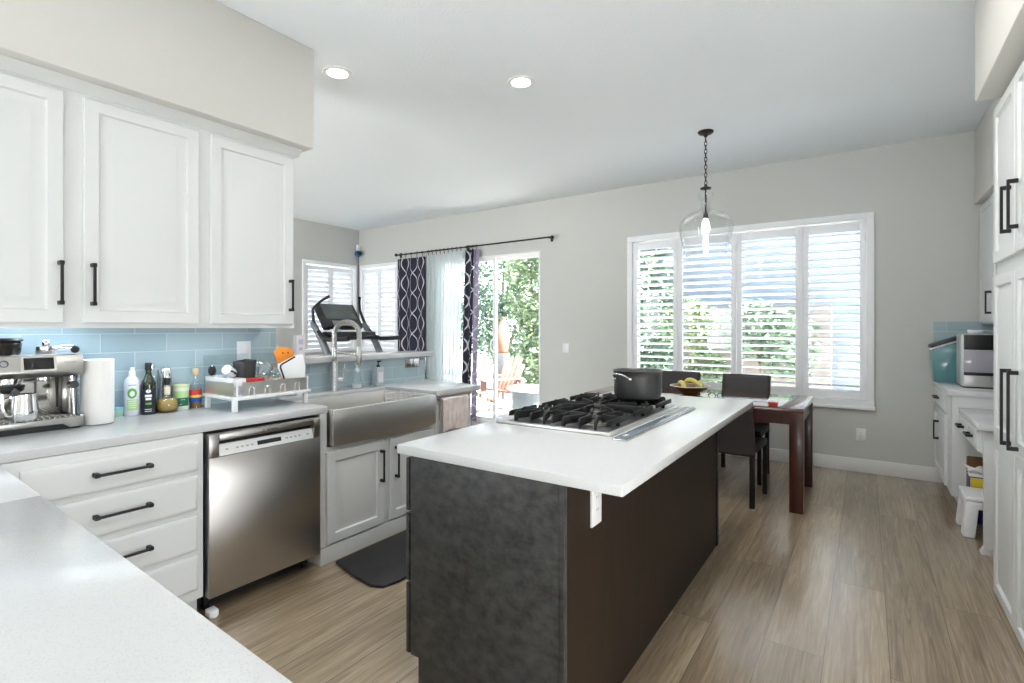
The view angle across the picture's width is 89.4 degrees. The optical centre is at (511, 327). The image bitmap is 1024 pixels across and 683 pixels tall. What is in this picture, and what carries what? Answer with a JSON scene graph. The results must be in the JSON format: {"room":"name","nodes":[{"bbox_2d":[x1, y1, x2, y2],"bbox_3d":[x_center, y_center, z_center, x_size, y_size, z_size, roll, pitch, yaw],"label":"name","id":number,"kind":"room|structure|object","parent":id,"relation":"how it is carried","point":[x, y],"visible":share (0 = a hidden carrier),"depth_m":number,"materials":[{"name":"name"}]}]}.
{"room":"kitchen","nodes":[
{"label":"kitchen","id":0,"kind":"room"},
{"bbox_2d":[0,0,313,152],"bbox_3d":[-2.961,-1.396,1.012,0.470,0.608,5.525,0,0,34],"label":"soffit","id":1,"kind":"structure","parent":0,"point":[206,59],"depth_m":2.54,"materials":[{"name":"white paint"}]},
{"bbox_2d":[276,218,358,355],"bbox_3d":[-4.830,-0.165,5.992,0.140,3.070,7.430,0,0,34],"label":"wall","id":2,"kind":"structure","parent":0,"point":[315,241],"depth_m":8.28,"materials":[{"name":"grey paint"}]},
{"bbox_2d":[302,259,356,352],"bbox_3d":[-3.032,-0.345,8.557,0.132,1.470,1.035,0,0,34],"label":"window","id":3,"kind":"structure","parent":2,"relation":"in","point":[304,261],"depth_m":8.34,"materials":[{"name":"white paint"}]},
{"bbox_2d":[306,264,330,348],"bbox_3d":[-3.138,-0.338,8.359,0.060,1.335,0.472,0,0,34],"label":"shutter panel","id":4,"kind":"object","parent":3,"relation":"attached to","point":[326,271],"visible":0.77,"depth_m":8.32,"materials":[{"name":"white paint"}]},
{"bbox_2d":[331,267,352,347],"bbox_3d":[-2.878,-0.338,8.740,0.060,1.335,0.443,0,0,34],"label":"shutter panel","id":5,"kind":"object","parent":3,"relation":"attached to","point":[335,276],"visible":0.61,"depth_m":8.74,"materials":[{"name":"white paint"}]},
{"bbox_2d":[215,0,991,229],"bbox_3d":[-1.847,-1.775,2.737,8.860,0.150,10.030,0,0,34],"label":"ceiling","id":6,"kind":"structure","parent":0,"point":[428,123],"depth_m":3.70,"materials":[{"name":"white paint"}]},
{"bbox_2d":[322,66,352,80],"bbox_3d":[-1.163,-1.695,3.444,0.192,0.008,0.192,0,0,34],"label":"recessed light","id":7,"kind":"object","parent":6,"relation":"in","point":[339,73],"visible":1,"depth_m":3.44,"materials":[{"name":"white paint"}]},
{"bbox_2d":[507,75,534,88],"bbox_3d":[0.062,-1.695,3.573,0.192,0.008,0.192,0,0,34],"label":"recessed light","id":8,"kind":"object","parent":6,"relation":"in","point":[520,81],"visible":1,"depth_m":3.57,"materials":[{"name":"white paint"}]},
{"bbox_2d":[679,129,732,256],"bbox_3d":[1.677,-1.159,4.475,0.439,1.080,0.439,0,0,25],"label":"pendant lamp","id":9,"kind":"object","parent":6,"relation":"hanging from","point":[705,132],"visible":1,"depth_m":4.46,"materials":[{"name":"brown metal"}]},
{"bbox_2d":[197,421,1023,682],"bbox_3d":[-1.889,1.430,2.675,8.860,0.120,9.880,0,0,34],"label":"floor","id":10,"kind":"structure","parent":0,"point":[878,579],"depth_m":2.54,"materials":[{"name":"brown wood"}]},
{"bbox_2d":[0,433,202,610],"bbox_3d":[-1.902,0.933,2.328,0.706,0.873,0.692,0,0,34],"label":"base cabinet","id":11,"kind":"object","parent":10,"relation":"on","point":[143,500],"visible":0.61,"depth_m":2.23,"materials":[{"name":"white paint"}]},
{"bbox_2d":[205,606,218,618],"bbox_3d":[-1.425,1.354,2.461,0.068,0.032,0.044,0,0,34],"label":"trap","id":12,"kind":"object","parent":10,"relation":"on","point":[211,612],"visible":1,"depth_m":2.45,"materials":[{"name":"white plastic"}]},
{"bbox_2d":[197,415,319,609],"bbox_3d":[-1.522,0.937,2.869,0.646,0.866,0.609,0,0,34],"label":"dishwasher","id":13,"kind":"object","parent":10,"relation":"on","point":[261,482],"visible":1,"depth_m":2.63,"materials":[{"name":"silver metal"}]},
{"bbox_2d":[310,295,400,354],"bbox_3d":[-1.493,0.484,6.051,2.100,1.771,0.896,0,0,32],"label":"treadmill","id":14,"kind":"object","parent":10,"relation":"on","point":[328,315],"visible":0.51,"depth_m":6.36,"materials":[{"name":"black plastic"}]},
{"bbox_2d":[322,331,375,336],"bbox_3d":[-2.000,0.077,6.372,0.220,0.065,0.660,0,0,32],"label":"tray","id":15,"kind":"object","parent":14,"relation":"on","point":[364,333],"depth_m":6.26,"materials":[{"name":"black plastic"}]},
{"bbox_2d":[307,413,433,566],"bbox_3d":[-1.081,0.933,3.528,0.706,0.873,0.950,0,0,34],"label":"base cabinet","id":16,"kind":"object","parent":10,"relation":"on","point":[363,483],"visible":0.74,"depth_m":3.19,"materials":[{"name":"white paint"}]},
{"bbox_2d":[336,530,405,587],"bbox_3d":[-0.616,1.361,3.185,0.475,0.018,0.899,0,0,34],"label":"floor mat","id":17,"kind":"object","parent":10,"relation":"on","point":[382,564],"visible":0.57,"depth_m":2.98,"materials":[{"name":"black rubber"}]},
{"bbox_2d":[434,392,470,434],"bbox_3d":[-0.712,0.933,4.110,0.656,0.873,0.422,0,0,34],"label":"base cabinet","id":18,"kind":"object","parent":10,"relation":"on","point":[438,427],"visible":0.09,"depth_m":3.82,"materials":[{"name":"white paint"}]},
{"bbox_2d":[268,379,479,400],"bbox_3d":[-0.894,0.476,3.809,0.700,0.040,1.503,0,0,34],"label":"countertop","id":19,"kind":"structure","parent":18,"relation":"on","point":[426,386],"depth_m":3.93,"materials":[{"name":"white stone"}]},
{"bbox_2d":[293,335,304,395],"bbox_3d":[-1.443,0.254,3.503,0.041,0.405,0.062,0,0,34],"label":"carton","id":20,"kind":"object","parent":19,"relation":"on","point":[298,341],"visible":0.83,"depth_m":3.49,"materials":[{"name":"white"}]},
{"bbox_2d":[331,319,362,391],"bbox_3d":[-1.193,0.197,3.743,0.230,0.518,0.074,0,0,-3],"label":"faucet","id":21,"kind":"object","parent":19,"relation":"on","point":[334,363],"visible":1,"depth_m":3.72,"materials":[{"name":"silver metal"}]},
{"bbox_2d":[294,390,435,445],"bbox_3d":[-1.011,0.583,3.506,0.560,0.210,0.866,0,0,34],"label":"farmhouse sink","id":22,"kind":"object","parent":19,"relation":"in","point":[354,417],"visible":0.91,"depth_m":3.37,"materials":[{"name":"silver metal"}]},
{"bbox_2d":[373,360,383,385],"bbox_3d":[-1.053,0.355,4.072,0.061,0.200,0.072,0,0,34],"label":"soap dispenser","id":23,"kind":"object","parent":19,"relation":"on","point":[378,372],"visible":1,"depth_m":4.05,"materials":[{"name":"white"}]},
{"bbox_3d":[-0.440,0.525,3.907,0.034,0.010,0.350,0,0,34],"label":"towel rail","id":24,"kind":"object","parent":18,"relation":"attached to","visible":0},
{"bbox_2d":[440,394,468,432],"bbox_3d":[-0.430,0.647,3.894,0.036,0.265,0.297,0,0,34],"label":"hand towel","id":25,"kind":"object","parent":24,"relation":"hanging from","point":[454,411],"visible":1,"depth_m":3.87,"materials":[{"name":"beige fabric"}]},
{"bbox_2d":[406,431,718,682],"bbox_3d":[0.433,0.931,2.655,0.741,0.878,2.030,0,0,34],"label":"kitchen island","id":26,"kind":"object","parent":10,"relation":"on","point":[510,579],"visible":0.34,"depth_m":1.85,"materials":[{"name":"brown wood"}]},
{"bbox_2d":[397,391,753,496],"bbox_3d":[0.531,0.473,2.632,0.936,0.035,2.112,0,0,34],"label":"island countertop","id":27,"kind":"structure","parent":26,"relation":"on","point":[595,463],"depth_m":1.97,"materials":[{"name":"white stone"}]},
{"bbox_2d":[496,392,678,436],"bbox_3d":[0.438,0.425,2.724,0.595,0.061,0.960,0,0,34],"label":"gas cooktop","id":28,"kind":"object","parent":27,"relation":"in","point":[608,415],"visible":0.93,"depth_m":2.48,"materials":[{"name":"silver metal"}]},
{"bbox_2d":[612,368,662,400],"bbox_3d":[0.703,0.314,2.894,0.280,0.160,0.312,0,0,10],"label":"stock pot","id":29,"kind":"object","parent":28,"relation":"on","point":[631,384],"visible":1,"depth_m":2.78,"materials":[{"name":"grey metal"}]},
{"bbox_2d":[612,407,695,441],"bbox_3d":[0.720,0.450,2.505,0.062,0.010,1.023,0,0,34],"label":"downdraft vent","id":30,"kind":"object","parent":27,"relation":"on","point":[640,430],"visible":1,"depth_m":2.36,"materials":[{"name":"silver metal"}]},
{"bbox_2d":[590,491,601,527],"bbox_3d":[0.291,0.603,1.788,0.011,0.155,0.078,0,0,34],"label":"wall outlet","id":31,"kind":"object","parent":26,"relation":"attached to","point":[595,497],"visible":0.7,"depth_m":1.77,"materials":[{"name":"white plastic"}]},
{"bbox_2d":[594,492,599,520],"bbox_3d":[0.295,0.603,1.786,0.002,0.115,0.042,0,0,34],"label":"socket","id":32,"kind":"object","parent":31,"relation":"attached to","point":[596,495],"depth_m":1.78,"materials":[{"name":"white plastic"}]},
{"bbox_2d":[662,370,700,386],"bbox_3d":[1.612,0.910,5.204,0.435,0.919,0.558,0,0,34],"label":"dining chair","id":33,"kind":"object","parent":10,"relation":"on","point":[668,377],"visible":0.13,"depth_m":5.41,"materials":[{"name":"grey leather"}]},
{"bbox_2d":[584,386,813,514],"bbox_3d":[1.651,0.983,4.651,1.778,0.775,0.880,0,0,34],"label":"dining table","id":34,"kind":"object","parent":10,"relation":"on","point":[796,411],"visible":0.53,"depth_m":3.96,"materials":[{"name":"brown wood"}]},
{"bbox_2d":[670,383,710,394],"bbox_3d":[1.594,0.553,4.629,0.348,0.082,0.348,0,0,34],"label":"fruit bowl","id":35,"kind":"object","parent":34,"relation":"on","point":[690,389],"visible":0.88,"depth_m":4.54,"materials":[{"name":"beige ceramic"}]},
{"bbox_2d":[722,396,766,401],"bbox_3d":[1.940,0.592,4.320,0.340,0.005,0.220,0,0,28],"label":"magazine","id":36,"kind":"object","parent":34,"relation":"on","point":[725,397],"visible":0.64,"depth_m":4.32,"materials":[{"name":"white paper"}]},
{"bbox_2d":[719,409,766,508],"bbox_3d":[1.776,0.987,4.185,0.434,0.766,0.558,0,0,37],"label":"dining chair","id":37,"kind":"object","parent":10,"relation":"on","point":[738,437],"visible":0.48,"depth_m":3.95,"materials":[{"name":"black leather"}]},
{"bbox_2d":[721,373,770,485],"bbox_3d":[2.144,0.910,4.839,0.435,0.919,0.558,0,0,34],"label":"dining chair","id":38,"kind":"object","parent":10,"relation":"on","point":[730,382],"visible":0.37,"depth_m":4.96,"materials":[{"name":"black leather"}]},
{"bbox_2d":[932,386,993,502],"bbox_3d":[3.739,0.933,4.025,0.694,0.873,0.957,0,0,34],"label":"base cabinet","id":39,"kind":"object","parent":10,"relation":"on","point":[952,448],"visible":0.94,"depth_m":3.79,"materials":[{"name":"white paint"}]},
{"bbox_2d":[932,381,993,397],"bbox_3d":[3.746,0.476,4.016,0.671,0.040,0.980,0,0,34],"label":"countertop","id":40,"kind":"structure","parent":39,"relation":"on","point":[949,389],"depth_m":3.78,"materials":[{"name":"white stone"}]},
{"bbox_2d":[928,336,956,382],"bbox_3d":[3.695,0.261,4.389,0.242,0.389,0.239,0,0,34],"label":"bin","id":41,"kind":"object","parent":40,"relation":"on","point":[942,353],"visible":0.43,"depth_m":4.32,"materials":[{"name":"teal plastic"}]},
{"bbox_2d":[956,334,993,388],"bbox_3d":[3.596,0.250,4.020,0.183,0.410,0.303,0,0,34],"label":"ice maker","id":42,"kind":"object","parent":40,"relation":"on","point":[974,352],"visible":0.97,"depth_m":3.91,"materials":[{"name":"silver metal"}]},
{"bbox_2d":[955,486,982,537],"bbox_3d":[3.166,1.239,3.456,0.274,0.262,0.338,0,0,34],"label":"step stool","id":43,"kind":"object","parent":10,"relation":"on","point":[970,499],"visible":0.44,"depth_m":3.39,"materials":[{"name":"white plastic"}]},
{"bbox_2d":[955,408,993,555],"bbox_3d":[3.264,0.975,3.281,0.636,0.790,0.803,0,0,34],"label":"desk","id":44,"kind":"object","parent":10,"relation":"on","point":[976,425],"visible":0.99,"depth_m":3.12,"materials":[{"name":"white wood"}]},
{"bbox_2d":[966,456,982,485],"bbox_3d":[3.450,1.147,3.605,0.420,0.445,0.052,0,0,34],"label":"cardboard box","id":45,"kind":"object","parent":10,"relation":"on","point":[971,461],"visible":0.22,"depth_m":3.69,"materials":[{"name":"brown cardboard"}]},
{"bbox_2d":[968,472,982,524],"bbox_3d":[3.405,1.198,3.557,0.400,0.345,0.070,0,0,34],"label":"package","id":46,"kind":"object","parent":10,"relation":"on","point":[974,479],"visible":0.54,"depth_m":3.62,"materials":[{"name":"blue"}]},
{"bbox_2d":[994,60,1023,650],"bbox_3d":[2.071,0.113,1.554,0.654,2.515,2.305,0,0,34],"label":"pantry cabinet","id":47,"kind":"object","parent":10,"relation":"on","point":[1009,111],"visible":1,"depth_m":2.35,"materials":[{"name":"white paint"}]},
{"bbox_3d":[-2.347,0.933,1.739,0.638,0.873,0.778,0,0,34],"label":"cabinet","id":48,"kind":"object","parent":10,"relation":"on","visible":0},
{"bbox_2d":[0,398,327,502],"bbox_3d":[-1.666,0.476,2.089,1.386,0.040,2.205,0,0,34],"label":"countertop","id":49,"kind":"structure","parent":48,"relation":"on","point":[124,430],"depth_m":2.35,"materials":[{"name":"white stone"}]},
{"bbox_2d":[0,338,83,436],"bbox_3d":[-2.169,0.249,2.265,0.312,0.413,0.417,0,0,34],"label":"espresso machine","id":50,"kind":"object","parent":49,"relation":"on","point":[53,377],"visible":0.94,"depth_m":2.30,"materials":[{"name":"grey metal"}]},
{"bbox_2d":[1,393,38,420],"bbox_3d":[-2.108,0.341,2.230,0.094,0.112,0.111,0,0,-10],"label":"milk jug","id":51,"kind":"object","parent":50,"relation":"on","point":[24,407],"visible":0.95,"depth_m":2.20,"materials":[{"name":"silver metal"}]},
{"bbox_2d":[36,345,79,353],"bbox_3d":[-2.069,0.096,2.360,0.164,0.039,0.067,0,0,-18],"label":"portafilter","id":52,"kind":"object","parent":50,"relation":"on","point":[39,349],"visible":1,"depth_m":2.35,"materials":[{"name":"silver metal"}]},
{"bbox_2d":[36,346,55,353],"bbox_3d":[-2.115,0.100,2.345,0.068,0.032,0.068,0,0,34],"label":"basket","id":53,"kind":"object","parent":52,"relation":"on","point":[39,349],"depth_m":2.32,"materials":[{"name":"silver metal"}]},
{"bbox_2d":[80,359,114,424],"bbox_3d":[-1.980,0.302,2.471,0.128,0.304,0.128,0,0,34],"label":"paper towel roll","id":54,"kind":"object","parent":49,"relation":"on","point":[97,380],"visible":0.94,"depth_m":2.42,"materials":[{"name":"white paper"}]},
{"bbox_2d":[124,367,140,415],"bbox_3d":[-1.988,0.330,2.707,0.073,0.252,0.072,0,0,34],"label":"squeeze bottle","id":55,"kind":"object","parent":49,"relation":"on","point":[132,384],"visible":1,"depth_m":2.68,"materials":[{"name":"white plastic"}]},
{"bbox_2d":[141,363,155,414],"bbox_3d":[-1.925,0.324,2.737,0.068,0.279,0.067,0,0,34],"label":"oil bottle","id":56,"kind":"object","parent":49,"relation":"on","point":[148,384],"visible":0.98,"depth_m":2.72,"materials":[{"name":"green glass"}]},
{"bbox_2d":[159,368,171,397],"bbox_3d":[-1.924,0.339,2.871,0.061,0.234,0.061,0,0,34],"label":"pepper mill","id":57,"kind":"object","parent":49,"relation":"on","point":[163,372],"visible":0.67,"depth_m":2.85,"materials":[{"name":"silver metal"}]},
{"bbox_2d":[156,378,178,411],"bbox_3d":[-1.872,0.364,2.806,0.110,0.187,0.110,0,0,34],"label":"bottle","id":58,"kind":"object","parent":49,"relation":"on","point":[167,404],"visible":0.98,"depth_m":2.78,"materials":[{"name":"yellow glass"}]},
{"bbox_2d":[173,384,188,409],"bbox_3d":[-1.855,0.386,2.899,0.078,0.140,0.078,0,0,34],"label":"tin can","id":59,"kind":"object","parent":49,"relation":"on","point":[180,391],"visible":0.88,"depth_m":2.87,"materials":[{"name":"white"}]},
{"bbox_2d":[189,368,201,407],"bbox_3d":[-1.810,0.345,2.958,0.064,0.232,0.064,0,0,34],"label":"syrup bottle","id":60,"kind":"object","parent":49,"relation":"on","point":[195,396],"visible":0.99,"depth_m":2.94,"materials":[{"name":"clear glass"}]},
{"bbox_2d":[202,374,310,412],"bbox_3d":[-1.498,0.306,3.051,0.344,0.300,0.472,0,0,34],"label":"dish rack","id":61,"kind":"object","parent":49,"relation":"on","point":[236,389],"visible":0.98,"depth_m":2.91,"materials":[{"name":"white plastic"}]},
{"bbox_2d":[222,365,237,377],"bbox_3d":[-1.551,0.241,2.859,0.071,0.078,0.088,0,0,6],"label":"travel mug","id":62,"kind":"object","parent":61,"relation":"on","point":[229,371],"visible":1,"depth_m":2.83,"materials":[{"name":"white plastic"}]},
{"bbox_2d":[233,359,256,381],"bbox_3d":[-1.520,0.275,2.940,0.092,0.193,0.082,0,0,26],"label":"cup","id":63,"kind":"object","parent":61,"relation":"on","point":[245,368],"visible":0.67,"depth_m":2.91,"materials":[{"name":"grey"}]},
{"bbox_2d":[202,389,310,400],"bbox_3d":[-1.496,0.383,3.049,0.338,0.022,0.472,0,0,34],"label":"tray","id":64,"kind":"object","parent":61,"relation":"on","point":[208,394],"depth_m":2.90,"materials":[{"name":"white plastic"}]},
{"bbox_2d":[274,347,293,378],"bbox_3d":[-1.425,0.243,3.232,0.119,0.255,0.017,0,0,-31],"label":"scrub brush","id":65,"kind":"object","parent":61,"relation":"in","point":[281,354],"visible":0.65,"depth_m":3.22,"materials":[{"name":"orange plastic"}]},
{"bbox_2d":[277,354,304,378],"bbox_3d":[-1.335,0.244,3.131,0.156,0.174,0.034,0,0,-22],"label":"cutting board","id":66,"kind":"object","parent":61,"relation":"in","point":[293,367],"visible":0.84,"depth_m":3.13,"materials":[{"name":"white plastic"}]},
{"bbox_3d":[-1.229,0.933,0.912,2.139,0.873,0.676,0,0,34],"label":"cabinet","id":67,"kind":"object","parent":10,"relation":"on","visible":0},
{"bbox_2d":[0,496,292,682],"bbox_3d":[-0.899,0.476,0.688,1.460,0.040,0.759,0,0,34],"label":"countertop","id":68,"kind":"structure","parent":67,"relation":"on","point":[73,609],"depth_m":0.80,"materials":[{"name":"white stone"}]},
{"bbox_2d":[359,131,981,467],"bbox_3d":[0.857,-0.165,6.685,8.860,3.070,0.140,0,0,34],"label":"wall","id":69,"kind":"structure","parent":0,"point":[919,193],"depth_m":5.13,"materials":[{"name":"grey paint"}]},
{"bbox_2d":[360,262,397,351],"bbox_3d":[-2.213,-0.345,8.746,0.935,1.470,0.132,0,0,34],"label":"window","id":70,"kind":"structure","parent":69,"relation":"in","point":[395,264],"depth_m":8.62,"materials":[{"name":"white paint"}]},
{"bbox_2d":[363,268,379,346],"bbox_3d":[-2.397,-0.338,8.843,0.407,1.335,0.060,0,0,34],"label":"shutter panel","id":71,"kind":"object","parent":70,"relation":"attached to","point":[371,274],"visible":0.77,"depth_m":8.84,"materials":[{"name":"white paint"}]},
{"bbox_2d":[380,267,394,347],"bbox_3d":[-2.057,-0.338,8.610,0.408,1.335,0.060,0,0,34],"label":"shutter panel","id":72,"kind":"object","parent":70,"relation":"attached to","point":[384,272],"visible":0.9,"depth_m":8.62,"materials":[{"name":"white paint"}]},
{"bbox_2d":[395,235,553,257],"bbox_3d":[-0.660,-1.180,7.568,2.952,0.080,0.116,0,0,34],"label":"curtain rod","id":73,"kind":"object","parent":69,"relation":"attached to","point":[551,237],"visible":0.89,"depth_m":7.38,"materials":[{"name":"black metal"}]},
{"bbox_2d":[397,251,425,350],"bbox_3d":[-1.593,0.071,8.170,0.611,2.539,0.071,0,0,34],"label":"curtain","id":74,"kind":"object","parent":73,"relation":"hanging from","point":[411,282],"visible":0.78,"depth_m":8.14,"materials":[{"name":"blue fabric"}]},
{"bbox_2d":[426,246,462,382],"bbox_3d":[-1.019,0.071,7.778,0.730,2.539,0.055,0,0,34],"label":"curtain","id":75,"kind":"object","parent":73,"relation":"hanging from","point":[443,270],"visible":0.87,"depth_m":7.77,"materials":[{"name":"white fabric"}]},
{"bbox_2d":[462,245,473,383],"bbox_3d":[-0.654,0.071,7.528,0.257,2.539,0.073,0,0,34],"label":"curtain","id":76,"kind":"object","parent":73,"relation":"hanging from","point":[469,254],"visible":0.88,"depth_m":7.52,"materials":[{"name":"blue fabric"}]},
{"bbox_2d":[471,244,478,420],"bbox_3d":[-0.537,0.071,7.447,0.151,2.539,0.051,0,0,34],"label":"curtain","id":77,"kind":"object","parent":73,"relation":"hanging from","point":[476,251],"visible":0.95,"depth_m":7.44,"materials":[{"name":"purple fabric"}]},
{"bbox_2d":[463,251,539,422],"bbox_3d":[-0.362,0.168,7.489,1.860,2.405,0.171,0,0,34],"label":"door","id":78,"kind":"structure","parent":69,"relation":"in","point":[534,254],"depth_m":7.38,"materials":[{"name":"white paint"}]},
{"bbox_2d":[627,212,875,410],"bbox_3d":[2.423,-0.159,5.577,2.451,1.863,0.170,0,0,34],"label":"window","id":79,"kind":"structure","parent":69,"relation":"in","point":[817,402],"depth_m":5.12,"materials":[{"name":"white paint"}]},
{"bbox_2d":[633,239,677,370],"bbox_3d":[1.676,-0.164,6.054,0.530,1.697,0.084,0,0,34],"label":"shutter panel","id":80,"kind":"object","parent":79,"relation":"attached to","point":[667,243],"visible":0.72,"depth_m":6.04,"materials":[{"name":"white paint"}]},
{"bbox_2d":[678,234,736,389],"bbox_3d":[2.154,-0.164,5.726,0.620,1.697,0.084,0,0,34],"label":"shutter panel","id":81,"kind":"object","parent":79,"relation":"attached to","point":[716,239],"visible":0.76,"depth_m":5.70,"materials":[{"name":"white paint"}]},
{"bbox_2d":[737,227,800,394],"bbox_3d":[2.663,-0.164,5.378,0.606,1.697,0.084,0,0,34],"label":"shutter panel","id":82,"kind":"object","parent":79,"relation":"attached to","point":[791,232],"visible":0.8,"depth_m":5.35,"materials":[{"name":"white paint"}]},
{"bbox_2d":[803,221,865,399],"bbox_3d":[3.142,-0.164,5.050,0.526,1.697,0.084,0,0,34],"label":"shutter panel","id":83,"kind":"object","parent":79,"relation":"attached to","point":[853,226],"visible":0.94,"depth_m":5.03,"materials":[{"name":"white paint"}]},
{"bbox_2d":[719,448,942,482],"bbox_3d":[2.112,1.306,5.731,4.110,0.128,0.016,0,0,34],"label":"baseboard","id":84,"kind":"structure","parent":69,"relation":"attached to","point":[916,472],"depth_m":4.87,"materials":[{"name":"white paint"}]},
{"bbox_2d":[934,322,993,381],"bbox_3d":[4.027,0.200,4.424,0.653,0.510,0.009,0,0,34],"label":"tiled wall","id":85,"kind":"structure","parent":69,"relation":"attached to","point":[942,330],"depth_m":4.52,"materials":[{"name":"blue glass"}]},
{"bbox_2d":[974,97,1000,204],"bbox_3d":[3.469,-1.380,3.358,0.390,0.640,2.400,0,0,34],"label":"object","id":86,"kind":"structure","parent":0,"point":[984,132],"depth_m":4.07,"materials":[{"name":"white paint"}]},
{"bbox_2d":[975,0,1023,100],"bbox_3d":[0.649,-1.427,-0.486,0.700,0.545,7.130,0,0,34],"label":"soffit","id":87,"kind":"structure","parent":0,"point":[999,24],"depth_m":2.30,"materials":[{"name":"white paint"}]},
{"bbox_3d":[-1.234,0.810,4.066,0.130,1.120,1.415,0,0,34],"label":"wall","id":88,"kind":"structure","parent":0,"visible":0},
{"bbox_2d":[276,351,432,365],"bbox_3d":[-1.226,0.229,4.099,0.265,0.042,1.470,0,0,34],"label":"ledge","id":89,"kind":"object","parent":88,"relation":"on","point":[313,359],"visible":0.53,"depth_m":4.06,"materials":[{"name":"white stone"}]},
{"bbox_3d":[-3.201,-0.165,1.192,0.130,3.070,5.550,0,0,34],"label":"wall","id":90,"kind":"structure","parent":0,"visible":0},
{"bbox_2d":[0,328,424,413],"bbox_3d":[-2.012,0.227,2.808,0.008,0.458,4.360,0,0,34],"label":"tiled wall","id":91,"kind":"structure","parent":90,"relation":"attached to","point":[181,350],"depth_m":2.99,"materials":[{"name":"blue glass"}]},
{"bbox_2d":[0,54,75,327],"bbox_3d":[-2.377,-0.545,1.911,0.416,1.090,1.108,0,0,34],"label":"upper cabinet","id":92,"kind":"object","parent":91,"relation":"attached to","point":[36,102],"visible":1,"depth_m":2.17,"materials":[{"name":"white paint"}]},
{"bbox_2d":[73,78,301,327],"bbox_3d":[-1.754,-0.545,2.821,0.416,1.090,1.097,0,0,34],"label":"upper cabinet","id":93,"kind":"object","parent":91,"relation":"attached to","point":[181,219],"visible":0.98,"depth_m":2.60,"materials":[{"name":"white paint"}]},
{"bbox_2d":[237,341,250,359],"bbox_3d":[-1.690,0.142,3.260,0.010,0.118,0.088,0,0,34],"label":"light switch","id":94,"kind":"object","parent":91,"relation":"attached to","point":[243,347],"visible":0.88,"depth_m":3.26,"materials":[{"name":"white plastic"}]},
{"bbox_3d":[1.617,-0.165,0.184,0.140,3.070,9.730,0,0,34],"label":"wall","id":95,"kind":"structure","parent":0,"visible":0},
{"bbox_2d":[980,192,997,323],"bbox_3d":[3.510,-0.544,3.425,0.394,1.028,2.218,0,0,34],"label":"upper cabinet","id":96,"kind":"object","parent":95,"relation":"attached to","point":[988,269],"visible":0.38,"depth_m":4.13,"materials":[{"name":"white paint"}]},
{"label":"outside","id":97,"kind":"structure","parent":0,"visible":0},
{"bbox_2d":[459,357,644,417],"bbox_3d":[4.479,1.470,12.737,25.000,0.120,13.920,0,0,34],"label":"floor","id":98,"kind":"structure","parent":97,"point":[484,367],"depth_m":13.38,"materials":[{"name":"stone"}]},
{"bbox_2d":[459,356,524,413],"bbox_3d":[-0.296,0.953,8.952,0.961,0.915,0.820,0,0,-34],"label":"chair","id":99,"kind":"object","parent":98,"relation":"on","point":[507,378],"visible":0.71,"depth_m":8.99,"materials":[{"name":"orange wood"}]},
{"bbox_2d":[460,260,538,366],"bbox_3d":[-0.240,-1.314,15.114,3.991,5.503,1.973,0,0,34],"label":"tree","id":100,"kind":"object","parent":98,"relation":"on","point":[486,335],"visible":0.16,"depth_m":14.89,"materials":[{"name":"green plant"}]},
{"bbox_2d":[498,318,509,401],"bbox_3d":[-0.172,0.610,9.838,0.251,1.600,0.251,0,0,34],"label":"patio umbrella","id":101,"kind":"object","parent":98,"relation":"on","point":[503,333],"visible":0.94,"depth_m":9.75,"materials":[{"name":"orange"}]},
{"bbox_2d":[492,257,538,383],"bbox_3d":[0.561,-0.755,11.919,2.734,4.354,1.735,0,0,42],"label":"tree","id":102,"kind":"object","parent":98,"relation":"on","point":[532,317],"visible":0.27,"depth_m":11.62,"materials":[{"name":"green plant"}]},
{"bbox_2d":[507,384,538,415],"bbox_3d":[0.332,1.161,7.990,0.820,0.497,0.820,0,0,34],"label":"patio table","id":103,"kind":"object","parent":98,"relation":"on","point":[523,395],"visible":0.47,"depth_m":7.71,"materials":[{"name":"white paint"}]},
{"bbox_2d":[524,340,538,383],"bbox_3d":[0.975,0.455,9.973,1.550,1.975,0.910,0,0,34],"label":"bush","id":104,"kind":"object","parent":98,"relation":"on","point":[533,368],"visible":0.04,"depth_m":10.14,"materials":[{"name":"green plant"}]},
{"bbox_2d":[640,248,672,368],"bbox_3d":[2.342,-0.735,9.883,1.731,4.304,1.242,0,0,34],"label":"tree","id":105,"kind":"object","parent":98,"relation":"on","point":[646,346],"visible":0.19,"depth_m":9.45,"materials":[{"name":"green plant"}]},
{"bbox_2d":[658,298,729,382],"bbox_3d":[3.097,0.427,8.796,1.214,1.982,0.579,0,0,34],"label":"bush","id":106,"kind":"object","parent":98,"relation":"on","point":[685,340],"visible":0.47,"depth_m":8.67,"materials":[{"name":"green plant"}]},
{"bbox_2d":[650,231,859,390],"bbox_3d":[8.341,-1.310,8.287,12.000,5.440,3.300,0,0,34],"label":"house","id":107,"kind":"structure","parent":98,"relation":"on","point":[844,279],"depth_m":9.03,"materials":[{"name":"grey paint"}]},
{"bbox_2d":[685,304,831,388],"bbox_3d":[4.124,0.515,8.811,2.250,1.790,0.200,0,0,34],"label":"wall","id":108,"kind":"structure","parent":98,"relation":"on","point":[811,311],"depth_m":8.40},
{"bbox_2d":[718,298,823,381],"bbox_3d":[3.988,0.469,8.067,1.504,1.897,0.582,0,0,34],"label":"bush","id":109,"kind":"object","parent":98,"relation":"on","point":[756,312],"visible":0.42,"depth_m":7.98,"materials":[{"name":"green plant"}]},
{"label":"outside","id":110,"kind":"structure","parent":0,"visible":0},
{"bbox_3d":[-9.618,1.415,6.707,8.550,0.030,12.200,0,0,34],"label":"floor","id":111,"kind":"structure","parent":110,"visible":0},
{"bbox_2d":[307,264,393,348],"bbox_3d":[-5.672,-0.110,7.823,0.200,3.040,10.500,0,0,34],"label":"wall","id":112,"kind":"structure","parent":111,"relation":"on","point":[307,264],"depth_m":10.77,"materials":[{"name":"grey paint"}]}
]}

